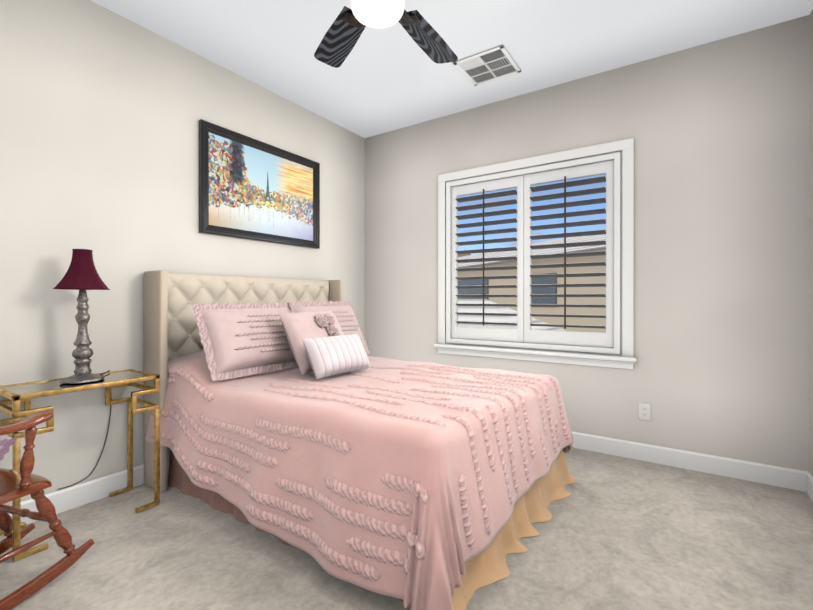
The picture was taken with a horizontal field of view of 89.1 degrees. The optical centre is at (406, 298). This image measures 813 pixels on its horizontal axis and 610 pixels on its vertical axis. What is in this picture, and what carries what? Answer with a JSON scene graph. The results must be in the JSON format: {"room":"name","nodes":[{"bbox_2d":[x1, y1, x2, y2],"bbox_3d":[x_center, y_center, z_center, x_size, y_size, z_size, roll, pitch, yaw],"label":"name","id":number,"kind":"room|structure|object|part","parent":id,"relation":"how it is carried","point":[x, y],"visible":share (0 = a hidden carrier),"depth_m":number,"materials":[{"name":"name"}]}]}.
{"room":"bedroom","nodes":[
{"label":"bedroom","id":0,"kind":"room"},
{"bbox_2d":[0,0,364,504],"bbox_3d":[-1.528,-0.262,2.705,0.160,2.740,4.040,0,0,34],"label":"wall","id":1,"kind":"structure","parent":0,"point":[103,111],"depth_m":2.33,"materials":[{"name":"paint"}]},
{"bbox_2d":[9,456,169,524],"bbox_3d":[-1.456,1.050,2.659,0.014,0.115,3.720,0,0,34],"label":"baseboard","id":2,"kind":"structure","parent":1,"relation":"attached to","point":[71,497],"depth_m":2.24,"materials":[{"name":"white"}]},
{"bbox_2d":[199,119,319,248],"bbox_3d":[-1.074,-0.819,3.199,0.036,0.752,1.077,0,0,34],"label":"painting","id":3,"kind":"object","parent":1,"relation":"attached to","point":[250,188],"visible":0.98,"depth_m":3.11,"materials":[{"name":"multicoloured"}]},
{"bbox_2d":[0,448,812,609],"bbox_3d":[-0.090,1.159,1.746,3.620,0.100,4.040,0,0,34],"label":"floor","id":4,"kind":"structure","parent":0,"point":[619,533],"depth_m":1.78,"materials":[{"name":"carpet"}]},
{"bbox_2d":[0,411,93,609],"bbox_3d":[-1.636,0.560,1.433,0.520,1.100,0.798,0,0,19],"label":"rocking chair","id":5,"kind":"object","parent":4,"relation":"on","point":[17,484],"visible":1,"depth_m":1.56,"materials":[{"name":"brown wood"}]},
{"bbox_2d":[0,438,16,460],"bbox_3d":[-1.603,0.608,1.415,0.399,0.190,0.371,0,0,34],"label":"cushion","id":6,"kind":"object","parent":5,"relation":"on","point":[5,444],"depth_m":1.51,"materials":[{"name":"fabric"}]},
{"bbox_2d":[0,369,159,561],"bbox_3d":[-1.628,0.759,2.074,0.334,0.700,0.585,0,0,34],"label":"console table","id":7,"kind":"object","parent":4,"relation":"on","point":[19,393],"visible":0.96,"depth_m":2.02,"materials":[{"name":"gold metal"}]},
{"bbox_2d":[53,249,111,489],"bbox_3d":[-1.637,0.371,2.127,0.287,1.236,0.312,0,0,34],"label":"table lamp","id":8,"kind":"object","parent":7,"relation":"on","point":[81,275],"visible":1,"depth_m":2.05,"materials":[{"name":"grey metal"}]},
{"bbox_3d":[-1.684,0.693,2.200,0.129,0.592,0.244,0,0,34],"label":"lamp cord","id":9,"kind":"part","parent":8,"relation":"part of","materials":[{"name":"brown plastic"}]},
{"bbox_2d":[144,270,576,609],"bbox_3d":[-0.253,0.471,2.504,2.161,1.274,1.642,0,0,34],"label":"bed","id":10,"kind":"object","parent":4,"relation":"on","point":[292,413],"visible":1,"depth_m":1.93,"materials":[{"name":"fabric"}]},
{"bbox_2d":[90,0,812,137],"bbox_3d":[-0.090,-1.681,1.741,3.620,0.100,4.040,0,0,34],"label":"ceiling","id":11,"kind":"structure","parent":0,"point":[385,80],"depth_m":2.61,"materials":[{"name":"grey paint"}]},
{"bbox_2d":[314,0,457,67],"bbox_3d":[-0.112,-1.360,1.594,1.169,0.540,1.270,0,0,34],"label":"ceiling fan","id":12,"kind":"object","parent":11,"relation":"hanging from","point":[342,35],"visible":1,"depth_m":1.87,"materials":[{"name":"black wood"}]},
{"bbox_2d":[453,45,520,85],"bbox_3d":[0.571,-1.626,2.900,0.360,0.012,0.370,0,0,34],"label":"ceiling vent","id":13,"kind":"object","parent":11,"relation":"in","point":[492,64],"visible":1,"depth_m":2.88,"materials":[{"name":"white metal"}]},
{"bbox_2d":[365,15,809,471],"bbox_3d":[0.989,-0.263,3.356,3.300,2.740,0.160,0,0,34],"label":"wall","id":14,"kind":"structure","parent":0,"point":[718,131],"depth_m":2.71,"materials":[{"name":"paint"}]},
{"bbox_2d":[434,138,636,368],"bbox_3d":[0.963,-0.313,3.338,1.590,1.600,0.218,0,0,34],"label":"window","id":15,"kind":"structure","parent":14,"relation":"in","point":[625,359],"depth_m":3.07,"materials":[{"name":"white wood"}]},
{"bbox_2d":[446,152,620,353],"bbox_3d":[0.939,-0.321,3.301,1.382,1.421,0.103,0,0,34],"label":"window shutters","id":16,"kind":"object","parent":15,"relation":"attached to","point":[523,334],"visible":0.98,"depth_m":3.24,"materials":[{"name":"white wood"}]},
{"bbox_2d":[638,403,650,420],"bbox_3d":[1.629,0.773,2.828,0.072,0.116,0.009,0,0,34],"label":"duplex electrical outlet","id":17,"kind":"object","parent":14,"relation":"attached to","point":[644,411],"visible":1,"depth_m":2.82,"materials":[{"name":"white plastic"}]},
{"bbox_2d":[571,431,807,491],"bbox_3d":[0.940,1.049,3.286,3.300,0.115,0.014,0,0,34],"label":"baseboard","id":18,"kind":"structure","parent":14,"relation":"attached to","point":[788,478],"depth_m":2.66,"materials":[{"name":"white"}]},
{"bbox_2d":[809,9,812,475],"bbox_3d":[1.348,-0.259,0.782,0.160,2.740,4.040,0,0,34],"label":"wall","id":19,"kind":"structure","parent":0,"point":[811,281],"depth_m":2.34,"materials":[{"name":"paint"}]},
{"bbox_2d":[806,472,812,500],"bbox_3d":[1.276,1.054,0.833,0.014,0.115,3.720,0,0,34],"label":"baseboard","id":20,"kind":"structure","parent":19,"relation":"attached to","point":[809,486],"depth_m":2.31,"materials":[{"name":"white"}]},
{"label":"outside","id":21,"kind":"structure","parent":0,"visible":0},
{"bbox_2d":[458,234,605,332],"bbox_3d":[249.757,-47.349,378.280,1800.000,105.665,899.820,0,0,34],"label":"neighboring building","id":22,"kind":"structure","parent":21,"point":[557,300],"depth_m":9.45,"materials":[{"name":"beige"}]}
]}

